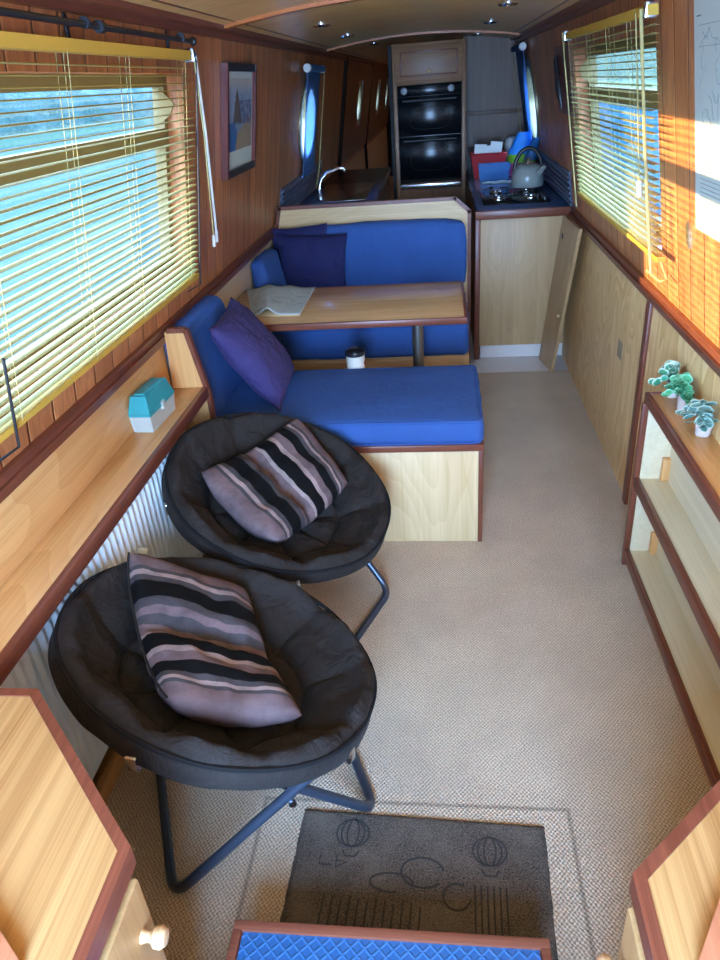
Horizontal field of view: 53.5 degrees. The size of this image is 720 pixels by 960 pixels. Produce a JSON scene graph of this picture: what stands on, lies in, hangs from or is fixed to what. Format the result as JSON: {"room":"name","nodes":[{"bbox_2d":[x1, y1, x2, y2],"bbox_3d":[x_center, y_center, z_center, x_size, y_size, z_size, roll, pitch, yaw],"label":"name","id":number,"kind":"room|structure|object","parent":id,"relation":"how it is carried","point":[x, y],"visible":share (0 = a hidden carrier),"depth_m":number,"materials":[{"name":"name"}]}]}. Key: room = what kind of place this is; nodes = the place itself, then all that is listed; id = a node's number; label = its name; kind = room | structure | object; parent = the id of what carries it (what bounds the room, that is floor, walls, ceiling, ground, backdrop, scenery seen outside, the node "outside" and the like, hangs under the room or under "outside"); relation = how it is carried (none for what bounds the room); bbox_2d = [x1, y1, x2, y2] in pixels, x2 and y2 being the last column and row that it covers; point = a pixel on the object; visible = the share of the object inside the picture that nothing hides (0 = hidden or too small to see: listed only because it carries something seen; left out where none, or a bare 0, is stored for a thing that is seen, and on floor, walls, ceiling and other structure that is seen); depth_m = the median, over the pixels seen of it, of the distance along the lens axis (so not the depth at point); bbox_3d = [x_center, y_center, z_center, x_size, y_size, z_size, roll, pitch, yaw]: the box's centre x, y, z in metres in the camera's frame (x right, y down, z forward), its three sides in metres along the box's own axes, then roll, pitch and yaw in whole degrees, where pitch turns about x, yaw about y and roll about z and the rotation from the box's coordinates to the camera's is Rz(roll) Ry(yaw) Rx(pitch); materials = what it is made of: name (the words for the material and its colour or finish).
{"room":"ship interior","nodes":[
{"label":"ship interior","id":0,"kind":"room"},
{"bbox_2d":[0,2,387,469],"bbox_3d":[-0.219,-3.494,6.848,0.260,1.010,16.750,-1,29,7],"label":"wall","id":1,"kind":"structure","parent":0,"point":[245,204],"depth_m":2.87,"materials":[{"name":"brown wood"}]},
{"bbox_2d":[0,74,174,388],"bbox_3d":[-0.767,-0.733,1.944,0.182,0.640,1.540,-1,29,7],"label":"window","id":2,"kind":"structure","parent":1,"relation":"in","point":[5,81],"depth_m":1.99,"materials":[{"name":"clear glass"}]},
{"bbox_2d":[0,31,217,461],"bbox_3d":[-0.655,-0.757,1.989,0.152,0.791,1.903,-1,29,7],"label":"blind","id":3,"kind":"object","parent":2,"relation":"attached to","point":[10,423],"visible":1,"depth_m":1.79,"materials":[{"name":"metal"}]},
{"bbox_2d":[0,7,196,47],"bbox_3d":[-0.659,-1.019,1.591,0.063,0.050,1.829,-1,29,7],"label":"curtain rod","id":4,"kind":"object","parent":1,"relation":"attached to","point":[99,26],"visible":0.95,"depth_m":1.66,"materials":[{"name":"black metal"}]},
{"bbox_2d":[0,224,276,503],"bbox_3d":[-0.755,-0.250,2.071,0.032,0.050,5.190,-1,29,7],"label":"trim","id":5,"kind":"structure","parent":1,"relation":"attached to","point":[31,457],"depth_m":2.05,"materials":[{"name":"brown wood"}]},
{"bbox_2d":[0,0,387,67],"bbox_3d":[-0.077,-3.912,6.597,0.111,0.067,16.750,-1,29,7],"label":"trim","id":6,"kind":"structure","parent":1,"relation":"attached to","point":[122,11],"depth_m":2.20,"materials":[{"name":"brown wood"}]},
{"bbox_2d":[220,62,256,180],"bbox_3d":[-0.536,-1.607,3.193,0.100,0.433,0.535,-1,29,7],"label":"picture frame","id":7,"kind":"object","parent":1,"relation":"attached to","point":[238,81],"visible":1,"depth_m":3.16,"materials":[{"name":"brown wood"}]},
{"bbox_2d":[229,78,251,152],"bbox_3d":[-0.535,-1.626,3.182,0.044,0.278,0.455,-1,29,7],"label":"print","id":8,"kind":"object","parent":7,"relation":"attached to","point":[240,89],"depth_m":3.19},
{"bbox_2d":[224,0,361,29],"bbox_3d":[0.165,-1.745,2.607,1.360,0.072,0.056,-1,29,7],"label":"trim","id":9,"kind":"structure","parent":1,"relation":"attached to","point":[328,2],"depth_m":2.64,"materials":[{"name":"brown wood"}]},
{"bbox_2d":[280,160,322,205],"bbox_3d":[-0.402,-2.112,5.139,0.044,0.179,1.700,-1,29,7],"label":"backsplash","id":10,"kind":"structure","parent":1,"relation":"attached to","point":[294,192],"depth_m":4.95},
{"bbox_2d":[299,79,306,162],"bbox_3d":[-0.410,-2.460,4.921,0.174,0.515,0.515,-1,29,7],"label":"window","id":11,"kind":"structure","parent":1,"relation":"in","point":[303,98],"depth_m":4.80,"materials":[{"name":"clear glass"}]},
{"bbox_2d":[301,63,325,188],"bbox_3d":[-0.321,-2.439,5.012,0.146,0.816,0.694,-1,29,7],"label":"curtain","id":12,"kind":"object","parent":1,"relation":"attached to","point":[313,71],"visible":1,"depth_m":4.98,"materials":[{"name":"blue fabric"}]},
{"bbox_2d":[337,58,347,165],"bbox_3d":[-0.143,-3.054,6.973,0.197,1.830,0.050,-1,29,7],"label":"trim","id":13,"kind":"structure","parent":1,"relation":"attached to","point":[345,61],"depth_m":6.72,"materials":[{"name":"brown wood"}]},
{"bbox_2d":[341,62,371,165],"bbox_3d":[-0.029,-4.149,8.015,0.158,0.885,2.830,-1,29,7],"label":"panel","id":14,"kind":"object","parent":1,"relation":"attached to","point":[354,137],"visible":0.96,"depth_m":7.71,"materials":[{"name":"brown wood"}]},
{"bbox_2d":[356,82,361,123],"bbox_3d":[-0.057,-4.264,8.098,0.161,0.426,0.426,-1,29,7],"label":"window","id":15,"kind":"structure","parent":1,"relation":"in","point":[360,87],"depth_m":8.22,"materials":[{"name":"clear glass"}]},
{"bbox_2d":[364,63,373,168],"bbox_3d":[0.136,-4.472,9.487,0.197,1.830,0.050,-1,29,7],"label":"trim","id":16,"kind":"structure","parent":1,"relation":"attached to","point":[365,145],"depth_m":9.40,"materials":[{"name":"brown wood"}]},
{"bbox_2d":[376,80,378,112],"bbox_3d":[0.212,-5.633,10.525,0.161,0.426,0.426,-1,29,7],"label":"window","id":17,"kind":"structure","parent":1,"relation":"in","point":[378,80],"depth_m":10.66,"materials":[{"name":"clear glass"}]},
{"bbox_2d":[367,66,389,141],"bbox_3d":[0.331,-5.980,11.262,0.158,0.885,4.520,-1,29,7],"label":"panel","id":18,"kind":"structure","parent":1,"relation":"attached to","point":[378,121],"depth_m":10.78,"materials":[{"name":"brown wood"}]},
{"bbox_2d":[386,104,392,175],"bbox_3d":[0.713,-6.724,13.459,0.467,1.830,0.050,-1,29,7],"label":"trim","id":19,"kind":"structure","parent":1,"relation":"attached to","point":[389,142],"depth_m":13.62,"materials":[{"name":"brown wood"}]},
{"bbox_2d":[327,30,519,51],"bbox_3d":[0.435,-3.120,5.043,1.360,0.072,0.056,-1,29,7],"label":"trim","id":20,"kind":"structure","parent":1,"relation":"attached to","point":[449,31],"depth_m":5.01,"materials":[{"name":"brown wood"}]},
{"bbox_2d":[163,127,387,387],"bbox_3d":[-0.247,-2.678,7.312,0.140,0.860,16.750,-1,29,7],"label":"wall","id":21,"kind":"structure","parent":0,"point":[377,149],"depth_m":4.24,"materials":[{"name":"brown wood"}]},
{"bbox_2d":[0,431,203,779],"bbox_3d":[-0.684,0.338,2.037,0.127,0.541,1.330,-1,29,7],"label":"radiator","id":22,"kind":"object","parent":21,"relation":"attached to","point":[145,528],"visible":0.19,"depth_m":1.89,"materials":[{"name":"white metal"}]},
{"bbox_2d":[0,327,215,685],"bbox_3d":[-0.696,0.063,1.974,0.152,0.513,1.557,-1,29,7],"label":"wall shelf","id":23,"kind":"object","parent":21,"relation":"attached to","point":[53,524],"visible":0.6,"depth_m":1.86,"materials":[{"name":"brown wood"}]},
{"bbox_2d":[128,378,174,431],"bbox_3d":[-0.679,-0.251,2.339,0.080,0.122,0.204,1,29,9],"label":"storage box","id":24,"kind":"object","parent":23,"relation":"on","point":[153,402],"visible":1,"depth_m":2.28,"materials":[{"name":"plastic"}]},
{"bbox_2d":[130,394,174,431],"bbox_3d":[-0.679,-0.223,2.354,0.072,0.058,0.200,1,29,9],"label":"tub","id":25,"kind":"object","parent":24,"relation":"in","point":[141,421],"depth_m":2.29,"materials":[{"name":"plastic"}]},
{"bbox_2d":[92,554,208,803],"bbox_3d":[-0.678,0.618,2.272,0.093,0.055,1.535,-1,29,7],"label":"trim","id":26,"kind":"structure","parent":21,"relation":"attached to","point":[105,778],"depth_m":1.94,"materials":[{"name":"brown wood"}]},
{"bbox_2d":[123,0,579,63],"bbox_3d":[0.596,-3.961,6.495,1.680,0.146,16.750,-1,29,7],"label":"ceiling","id":27,"kind":"structure","parent":0,"point":[366,19],"depth_m":3.41,"materials":[{"name":"brown wood"}]},
{"bbox_2d":[313,22,330,27],"bbox_3d":[-0.184,-2.170,3.410,0.090,0.014,0.090,-1,29,7],"label":"recessed light","id":28,"kind":"object","parent":27,"relation":"in","point":[327,24],"visible":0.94,"depth_m":3.38,"materials":[{"name":"silver metal"}]},
{"bbox_2d":[341,34,354,37],"bbox_3d":[-0.073,-2.684,4.319,0.090,0.014,0.090,-1,29,7],"label":"recessed light","id":29,"kind":"object","parent":27,"relation":"in","point":[347,35],"visible":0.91,"depth_m":4.29,"materials":[{"name":"silver metal"}]},
{"bbox_2d":[483,21,498,23],"bbox_3d":[0.756,-2.647,4.133,0.090,0.014,0.090,-1,29,7],"label":"recessed light","id":30,"kind":"object","parent":27,"relation":"in","point":[484,22],"visible":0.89,"depth_m":4.11,"materials":[{"name":"silver metal"}]},
{"bbox_2d":[498,2,517,6],"bbox_3d":[0.641,-2.060,3.092,0.090,0.014,0.090,-1,29,7],"label":"recessed light","id":31,"kind":"object","parent":27,"relation":"in","point":[501,4],"visible":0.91,"depth_m":3.07,"materials":[{"name":"silver metal"}]},
{"bbox_2d":[106,176,711,959],"bbox_3d":[0.728,-2.289,7.423,1.960,0.060,16.750,-1,29,7],"label":"floor","id":32,"kind":"structure","parent":0,"point":[522,677],"depth_m":2.07,"materials":[{"name":"carpet"}]},
{"bbox_2d":[0,688,168,959],"bbox_3d":[-0.564,0.904,0.996,0.615,0.775,0.934,-1,29,7],"label":"base cabinet","id":33,"kind":"object","parent":32,"relation":"on","point":[68,891],"visible":1,"depth_m":0.96,"materials":[{"name":"brown wood"}]},
{"bbox_2d":[48,557,376,893],"bbox_3d":[-0.310,0.535,1.740,0.700,0.664,0.754,-19,32,-25],"label":"chair","id":34,"kind":"object","parent":32,"relation":"on","point":[97,666],"visible":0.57,"depth_m":1.59,"materials":[{"name":"grey fabric"}]},
{"bbox_2d":[127,552,301,727],"bbox_3d":[-0.360,0.383,1.678,0.290,0.284,0.525,-15,31,-18],"label":"striped cushion","id":35,"kind":"object","parent":34,"relation":"on","point":[199,635],"visible":1,"depth_m":1.63,"materials":[{"name":"fabric"}]},
{"bbox_2d":[161,412,390,640],"bbox_3d":[-0.250,0.162,2.402,0.700,0.664,0.754,3,30,14],"label":"chair","id":36,"kind":"object","parent":32,"relation":"on","point":[345,538],"visible":0.49,"depth_m":2.29,"materials":[{"name":"fabric"}]},
{"bbox_2d":[201,418,346,541],"bbox_3d":[-0.252,0.016,2.371,0.332,0.243,0.491,16,35,32],"label":"striped cushion","id":37,"kind":"object","parent":36,"relation":"on","point":[277,487],"visible":1,"depth_m":2.32,"materials":[{"name":"fabric"}]},
{"bbox_2d":[299,167,390,204],"bbox_3d":[-0.078,-1.855,5.751,0.538,0.914,2.830,-1,29,7],"label":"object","id":38,"kind":"object","parent":32,"relation":"on","point":[370,184],"visible":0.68,"depth_m":5.69,"materials":[{"name":"silver metal"}]},
{"bbox_2d":[317,166,344,198],"bbox_3d":[-0.216,-2.118,5.093,0.237,0.202,0.087,-20,33,-26],"label":"tap","id":39,"kind":"object","parent":38,"relation":"on","point":[319,196],"visible":1,"depth_m":5.07,"materials":[{"name":"silver metal"}]},
{"bbox_2d":[236,281,467,366],"bbox_3d":[-0.044,-0.497,3.483,1.102,0.740,0.616,-1,29,7],"label":"table","id":40,"kind":"object","parent":32,"relation":"on","point":[416,305],"visible":0.63,"depth_m":3.21,"materials":[{"name":"brown wood"}]},
{"bbox_2d":[247,284,315,316],"bbox_3d":[-0.418,-0.858,3.384,0.367,0.037,0.493,-1,29,7],"label":"book","id":41,"kind":"object","parent":40,"relation":"on","point":[266,300],"visible":0.98,"depth_m":3.37,"materials":[{"name":"paper"}]},
{"bbox_2d":[275,196,470,363],"bbox_3d":[0.097,-1.192,4.440,1.172,1.021,0.040,-1,29,7],"label":"wall","id":42,"kind":"structure","parent":32,"relation":"on","point":[449,207],"depth_m":4.21,"materials":[{"name":"brown wood"}]},
{"bbox_2d":[292,351,468,369],"bbox_3d":[0.056,-0.693,4.228,1.135,0.345,0.820,-1,29,7],"label":"bench","id":43,"kind":"object","parent":32,"relation":"on","point":[441,360],"visible":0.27,"depth_m":3.79,"materials":[{"name":"brown wood"}]},
{"bbox_2d":[272,326,412,359],"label":"seat cushion","id":44,"kind":"object","parent":43,"relation":"on","point":[375,342],"depth_m":3.74,"materials":[{"name":"blue fabric"}]},
{"bbox_2d":[251,249,285,288],"bbox_3d":[-0.495,-1.077,3.948,0.118,0.344,0.381,-1,29,7],"label":"cushion","id":45,"kind":"object","parent":44,"relation":"on","point":[266,268],"visible":0.56,"depth_m":3.80,"materials":[{"name":"blue fabric"}]},
{"bbox_2d":[277,233,346,286],"bbox_3d":[-0.277,-1.238,4.136,0.424,0.349,0.166,-1,29,7],"label":"cushion","id":46,"kind":"object","parent":44,"relation":"on","point":[306,261],"visible":0.72,"depth_m":4.09,"materials":[{"name":"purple fabric"}]},
{"bbox_2d":[298,218,466,285],"bbox_3d":[0.075,-1.334,4.271,1.114,0.401,0.153,-1,29,7],"label":"cushion","id":47,"kind":"object","parent":44,"relation":"on","point":[425,250],"visible":0.48,"depth_m":4.17,"materials":[{"name":"blue fabric"}]},
{"bbox_2d":[272,223,326,259],"bbox_3d":[-0.345,-1.316,4.204,0.354,0.345,0.102,-1,29,7],"label":"cushion","id":48,"kind":"object","parent":47,"relation":"on","point":[321,229],"visible":0.16,"depth_m":4.16,"materials":[{"name":"blue fabric"}]},
{"bbox_2d":[423,293,468,355],"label":"seat cushion","id":49,"kind":"object","parent":43,"relation":"on","point":[453,339],"depth_m":3.68,"materials":[{"name":"blue fabric"}]},
{"bbox_2d":[226,919,551,959],"bbox_3d":[0.024,1.136,1.083,0.603,0.206,0.772,-1,29,7],"label":"step","id":50,"kind":"structure","parent":32,"relation":"on","point":[250,939],"depth_m":1.35,"materials":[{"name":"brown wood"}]},
{"bbox_2d":[387,46,396,198],"bbox_3d":[0.305,-2.525,5.947,0.023,1.840,0.600,-1,29,7],"label":"trim","id":51,"kind":"structure","parent":32,"relation":"on","point":[388,47],"depth_m":5.48,"materials":[{"name":"brown wood"}]},
{"bbox_2d":[351,439,483,541],"bbox_3d":[-0.066,-0.097,3.085,1.146,0.430,0.668,-1,29,7],"label":"bench","id":52,"kind":"object","parent":32,"relation":"on","point":[435,492],"visible":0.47,"depth_m":2.74,"materials":[{"name":"brown wood"}]},
{"bbox_2d":[164,295,242,416],"bbox_3d":[-0.609,-0.459,2.889,0.145,0.467,0.566,-1,29,7],"label":"cushion","id":53,"kind":"object","parent":52,"relation":"on","point":[224,381],"visible":0.49,"depth_m":2.80,"materials":[{"name":"blue fabric"}]},
{"bbox_2d":[221,365,483,445],"bbox_3d":[-0.031,-0.308,2.919,1.036,0.130,0.594,-1,29,7],"label":"seat cushion","id":54,"kind":"object","parent":52,"relation":"on","point":[421,405],"visible":0.73,"depth_m":2.77,"materials":[{"name":"blue fabric"}]},
{"bbox_2d":[208,297,294,410],"bbox_3d":[-0.419,-0.510,2.856,0.261,0.354,0.419,-1,29,7],"label":"cushion","id":55,"kind":"object","parent":54,"relation":"on","point":[242,339],"visible":1,"depth_m":2.73,"materials":[{"name":"purple fabric"}]},
{"bbox_2d":[345,347,364,368],"bbox_3d":[-0.017,-0.498,3.187,0.090,0.172,0.090,-1,29,7],"label":"travel mug","id":56,"kind":"object","parent":54,"relation":"on","point":[355,356],"visible":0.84,"depth_m":3.14,"materials":[{"name":"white plastic"}]},
{"bbox_2d":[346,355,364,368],"bbox_3d":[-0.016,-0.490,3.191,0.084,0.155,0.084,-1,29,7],"label":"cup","id":57,"kind":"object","parent":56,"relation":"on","point":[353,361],"depth_m":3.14,"materials":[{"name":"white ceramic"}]},
{"bbox_2d":[280,809,557,959],"bbox_3d":[0.129,0.940,1.620,0.616,0.015,0.421,-1,29,7],"label":"doormat","id":58,"kind":"object","parent":32,"relation":"on","point":[349,868],"visible":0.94,"depth_m":1.65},
{"bbox_2d":[317,819,509,935],"bbox_3d":[0.119,0.923,1.641,0.445,0.004,0.306,-1,29,7],"label":"print","id":59,"kind":"object","parent":58,"relation":"on","point":[437,875],"depth_m":1.66},
{"bbox_2d":[391,38,465,204],"bbox_3d":[0.581,-2.490,5.837,0.541,1.848,0.573,-1,29,7],"label":"oven tower","id":60,"kind":"object","parent":32,"relation":"on","point":[429,78],"visible":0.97,"depth_m":5.42,"materials":[{"name":"brown wood"}]},
{"bbox_2d":[397,81,460,182],"bbox_3d":[0.558,-2.760,5.675,0.477,0.678,0.553,-1,29,7],"label":"oven","id":61,"kind":"object","parent":60,"relation":"in","point":[428,112],"depth_m":5.46,"materials":[{"name":"black glass"}]},
{"bbox_2d":[466,178,570,359],"bbox_3d":[1.089,-1.678,5.311,0.558,0.872,2.101,-1,29,7],"label":"base cabinet","id":62,"kind":"object","parent":32,"relation":"on","point":[513,260],"visible":0.78,"depth_m":4.40,"materials":[{"name":"brown wood"}]},
{"bbox_2d":[466,169,572,219],"bbox_3d":[1.062,-2.097,5.130,0.558,0.049,2.231,-1,29,7],"label":"countertop","id":63,"kind":"structure","parent":62,"relation":"on","point":[557,206],"depth_m":4.25,"materials":[{"name":"brown wood"}]},
{"bbox_2d":[467,146,504,173],"bbox_3d":[1.016,-2.591,5.791,0.280,0.178,0.236,-1,29,7],"label":"wire rack","id":64,"kind":"object","parent":63,"relation":"on","point":[471,150],"visible":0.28,"depth_m":5.74,"materials":[{"name":"black metal"}]},
{"bbox_2d":[469,149,507,178],"bbox_3d":[0.994,-2.457,5.563,0.288,0.175,0.238,-1,29,7],"label":"plastic basket","id":65,"kind":"object","parent":63,"relation":"on","point":[476,159],"visible":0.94,"depth_m":5.45,"materials":[{"name":"red plastic"}]},
{"bbox_2d":[474,144,486,153],"bbox_3d":[0.927,-2.517,5.514,0.099,0.136,0.006,-1,29,7],"label":"paper packet","id":66,"kind":"object","parent":65,"relation":"in","point":[479,148],"visible":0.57,"depth_m":5.50,"materials":[{"name":"white paper"}]},
{"bbox_2d":[486,145,493,152],"bbox_3d":[0.989,-2.514,5.531,0.101,0.137,0.006,-1,29,7],"label":"paper packet","id":67,"kind":"object","parent":65,"relation":"in","point":[489,149],"visible":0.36,"depth_m":5.51,"materials":[{"name":"white paper"}]},
{"bbox_2d":[491,141,502,152],"bbox_3d":[1.049,-2.547,5.529,0.107,0.141,0.006,-1,29,7],"label":"paper packet","id":68,"kind":"object","parent":65,"relation":"in","point":[497,146],"visible":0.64,"depth_m":5.51,"materials":[{"name":"white paper"}]},
{"bbox_2d":[478,162,510,180],"bbox_3d":[1.012,-2.336,5.410,0.236,0.110,0.116,-1,29,7],"label":"tub","id":69,"kind":"object","parent":63,"relation":"on","point":[496,170],"visible":1,"depth_m":5.37,"materials":[{"name":"blue plastic"}]},
{"bbox_2d":[481,180,510,183],"bbox_3d":[1.006,-2.188,5.252,0.220,0.005,0.120,-1,29,7],"label":"paper sheet","id":70,"kind":"object","parent":63,"relation":"on","point":[500,181],"visible":0.94,"depth_m":5.25,"materials":[{"name":"white paper"}]},
{"bbox_2d":[504,136,514,161],"bbox_3d":[1.224,-2.640,5.780,0.116,0.250,0.116,-1,29,7],"label":"roll","id":71,"kind":"object","parent":63,"relation":"on","point":[509,140],"visible":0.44,"depth_m":5.71,"materials":[{"name":"white paper"}]},
{"bbox_2d":[479,187,550,205],"bbox_3d":[0.982,-1.843,4.596,0.402,0.041,0.600,-1,29,7],"label":"gas hob","id":72,"kind":"object","parent":63,"relation":"in","point":[498,196],"visible":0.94,"depth_m":4.48,"materials":[{"name":"black metal"}]},
{"bbox_2d":[511,146,545,187],"bbox_3d":[1.092,-2.036,4.641,0.208,0.242,0.239,-1,29,7],"label":"kettle","id":73,"kind":"object","parent":72,"relation":"on","point":[527,174],"visible":1,"depth_m":4.61,"materials":[{"name":"grey metal"}]},
{"bbox_2d":[506,131,530,175],"bbox_3d":[1.211,-2.495,5.470,0.186,0.300,0.122,-1,29,7],"label":"pouch","id":74,"kind":"object","parent":63,"relation":"on","point":[522,139],"visible":0.48,"depth_m":5.42,"materials":[{"name":"blue plastic"}]},
{"bbox_2d":[523,137,539,161],"bbox_3d":[1.217,-2.312,5.159,0.111,0.280,0.110,-24,34,-31],"label":"bag","id":75,"kind":"object","parent":63,"relation":"on","point":[535,141],"visible":0.36,"depth_m":5.11,"materials":[{"name":"blue plastic"}]},
{"bbox_2d":[596,780,719,959],"bbox_3d":[0.586,0.890,0.858,0.575,0.775,0.930,-1,29,7],"label":"base cabinet","id":76,"kind":"object","parent":32,"relation":"on","point":[674,914],"visible":1,"depth_m":0.86,"materials":[{"name":"brown wood"}]},
{"bbox_2d":[621,392,719,787],"bbox_3d":[0.935,0.352,1.876,0.114,0.680,1.409,-1,29,7],"label":"bookshelf","id":77,"kind":"object","parent":32,"relation":"on","point":[671,550],"visible":0.86,"depth_m":2.15,"materials":[{"name":"brown wood"}]},
{"bbox_2d":[648,360,680,397],"bbox_3d":[0.984,-0.315,2.259,0.116,0.114,0.116,-21,33,-27],"label":"potted plant","id":78,"kind":"object","parent":77,"relation":"on","point":[670,367],"visible":0.62,"depth_m":2.25,"materials":[{"name":"green plant"}]},
{"bbox_2d":[661,372,694,409],"bbox_3d":[0.970,-0.265,2.167,0.094,0.118,0.141,-9,29,-8],"label":"potted plant","id":79,"kind":"object","parent":77,"relation":"on","point":[681,382],"visible":0.99,"depth_m":2.15,"materials":[{"name":"green plant"}]},
{"bbox_2d":[675,399,718,436],"bbox_3d":[0.947,-0.175,2.018,0.104,0.108,0.148,-1,29,7],"label":"potted plant","id":80,"kind":"object","parent":77,"relation":"on","point":[704,421],"visible":1,"depth_m":2.00,"materials":[{"name":"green plant"}]},
{"bbox_2d":[463,36,524,168],"bbox_3d":[1.214,-2.709,6.088,0.670,1.900,0.040,-1,29,7],"label":"wall","id":81,"kind":"structure","parent":0,"point":[490,81],"depth_m":5.82,"materials":[{"name":"grey paint"}]},
{"bbox_2d":[466,108,522,115],"bbox_3d":[1.110,-3.031,5.887,0.500,0.030,0.015,-1,29,7],"label":"trim","id":82,"kind":"structure","parent":81,"relation":"attached to","point":[513,110],"depth_m":5.88,"materials":[{"name":"grey metal"}]},
{"bbox_2d":[518,0,719,347],"bbox_3d":[1.482,-3.517,6.647,0.260,1.010,16.750,-1,29,7],"label":"wall","id":83,"kind":"structure","parent":0,"point":[692,285],"depth_m":2.19,"materials":[{"name":"brown wood"}]},
{"bbox_2d":[511,42,531,140],"bbox_3d":[1.257,-2.827,5.512,0.163,0.921,0.704,-1,29,7],"label":"curtain","id":84,"kind":"object","parent":83,"relation":"attached to","point":[519,49],"visible":0.74,"depth_m":5.44,"materials":[{"name":"blue fabric"}]},
{"bbox_2d":[525,56,539,147],"bbox_3d":[1.305,-2.767,5.250,0.188,0.605,0.605,-1,29,7],"label":"window","id":85,"kind":"structure","parent":83,"relation":"in","point":[532,95],"depth_m":5.35,"materials":[{"name":"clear glass"}]},
{"bbox_2d":[536,149,572,205],"bbox_3d":[1.297,-2.145,4.944,0.044,0.188,1.980,-1,29,7],"label":"backsplash","id":86,"kind":"structure","parent":83,"relation":"attached to","point":[558,177],"depth_m":4.48,"materials":[{"name":"blue tile"}]},
{"bbox_2d":[504,0,616,42],"bbox_3d":[1.275,-3.930,6.437,0.111,0.067,16.750,-1,29,7],"label":"trim","id":87,"kind":"structure","parent":83,"relation":"attached to","point":[582,7],"depth_m":3.36,"materials":[{"name":"brown wood"}]},
{"bbox_2d":[539,215,582,370],"bbox_3d":[1.146,-1.037,4.132,0.115,0.883,0.538,-1,29,7],"label":"door","id":88,"kind":"structure","parent":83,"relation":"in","point":[571,232],"depth_m":4.11,"materials":[{"name":"brown wood"}]},
{"bbox_2d":[553,44,575,115],"bbox_3d":[1.065,-2.094,3.747,0.070,0.315,0.510,-1,29,7],"label":"wall plaque","id":89,"kind":"object","parent":83,"relation":"attached to","point":[558,62],"visible":1,"depth_m":3.74,"materials":[{"name":"brown wood"}]},
{"bbox_2d":[578,34,661,235],"bbox_3d":[1.069,-1.411,2.895,0.180,0.630,1.495,-1,29,7],"label":"window","id":90,"kind":"structure","parent":83,"relation":"in","point":[652,38],"depth_m":2.98,"materials":[{"name":"clear glass"}]},
{"bbox_2d":[562,0,667,282],"bbox_3d":[0.941,-1.324,2.748,0.149,0.764,1.586,-1,29,7],"label":"blind","id":91,"kind":"object","parent":90,"relation":"attached to","point":[617,216],"visible":1,"depth_m":2.52,"materials":[{"name":"metal"}]},
{"bbox_2d":[544,180,719,376],"bbox_3d":[1.528,-3.100,6.877,0.032,0.050,16.750,-1,29,7],"label":"trim","id":92,"kind":"structure","parent":83,"relation":"attached to","point":[702,345],"depth_m":2.47,"materials":[{"name":"brown wood"}]},
{"bbox_2d":[685,221,690,248],"bbox_3d":[0.957,-0.716,2.087,0.018,0.075,0.033,-1,29,7],"label":"wall plate","id":93,"kind":"object","parent":83,"relation":"attached to","point":[687,226],"visible":1,"depth_m":2.08,"materials":[{"name":"white plastic"}]},
{"bbox_2d":[694,0,719,241],"bbox_3d":[0.844,-0.764,1.549,0.090,0.555,0.755,-1,29,7],"label":"chart","id":94,"kind":"object","parent":83,"relation":"attached to","point":[706,12],"visible":1,"depth_m":1.78,"materials":[{"name":"paper"}]},
{"bbox_2d":[562,230,719,504],"bbox_3d":[1.639,-2.703,7.089,0.140,0.860,16.750,-1,29,7],"label":"wall","id":95,"kind":"structure","parent":0,"point":[604,307],"depth_m":3.21,"materials":[{"name":"beige wood"}]},
{"bbox_2d":[617,339,622,360],"bbox_3d":[1.123,-0.563,3.088,0.002,0.075,0.080,-1,29,7],"label":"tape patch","id":96,"kind":"object","parent":95,"relation":"attached to","point":[620,344],"visible":1,"depth_m":3.08,"materials":[{"name":"grey plastic"}]},
{"bbox_2d":[622,300,652,504],"bbox_3d":[1.087,-0.285,2.810,0.014,0.865,0.050,-1,29,7],"label":"trim","id":97,"kind":"structure","parent":95,"relation":"attached to","point":[649,307],"depth_m":2.78,"materials":[{"name":"brown wood"}]},
{"label":"outside","id":98,"kind":"structure","parent":0,"visible":0},
{"bbox_2d":[0,116,153,148],"bbox_3d":[-24.536,-27.943,56.168,28.800,0.550,170.000,-1,29,7],"label":"bank","id":99,"kind":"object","parent":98,"point":[25,140],"depth_m":31.45,"materials":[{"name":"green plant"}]},
{"bbox_2d":[0,88,152,136],"bbox_3d":[-12.240,-31.191,57.585,3.147,2.105,132.000,-1,29,7],"label":"hedge","id":100,"kind":"object","parent":99,"relation":"on","point":[13,106],"visible":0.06,"depth_m":33.46,"materials":[{"name":"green plant"}]},
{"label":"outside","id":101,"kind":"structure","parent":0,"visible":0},
{"bbox_2d":[597,79,656,88],"bbox_3d":[32.907,-28.709,49.364,35.500,0.550,170.000,-1,29,7],"label":"bank","id":102,"kind":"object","parent":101,"point":[650,82],"depth_m":36.64,"materials":[{"name":"green plant"}]},
{"bbox_2d":[596,48,656,80],"bbox_3d":[13.925,-15.956,21.752,3.021,6.635,64.000,-1,29,7],"label":"hedge","id":103,"kind":"object","parent":102,"relation":"on","point":[647,64],"visible":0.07,"depth_m":39.52,"materials":[{"name":"green plant"}]},
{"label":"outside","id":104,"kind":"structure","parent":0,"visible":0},
{"bbox_2d":[0,124,159,363],"bbox_3d":[-2.884,-28.166,53.640,15.000,0.001,170.000,-1,29,7],"label":"canal water","id":105,"kind":"structure","parent":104,"point":[23,187],"depth_m":8.39,"materials":[{"name":"blue liquid"}]},
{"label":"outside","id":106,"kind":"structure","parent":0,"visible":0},
{"bbox_2d":[599,103,660,217],"bbox_3d":[11.166,-28.354,51.976,8.500,0.001,170.000,-1,29,7],"label":"canal water","id":107,"kind":"structure","parent":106,"point":[654,113],"depth_m":12.79,"materials":[{"name":"blue liquid"}]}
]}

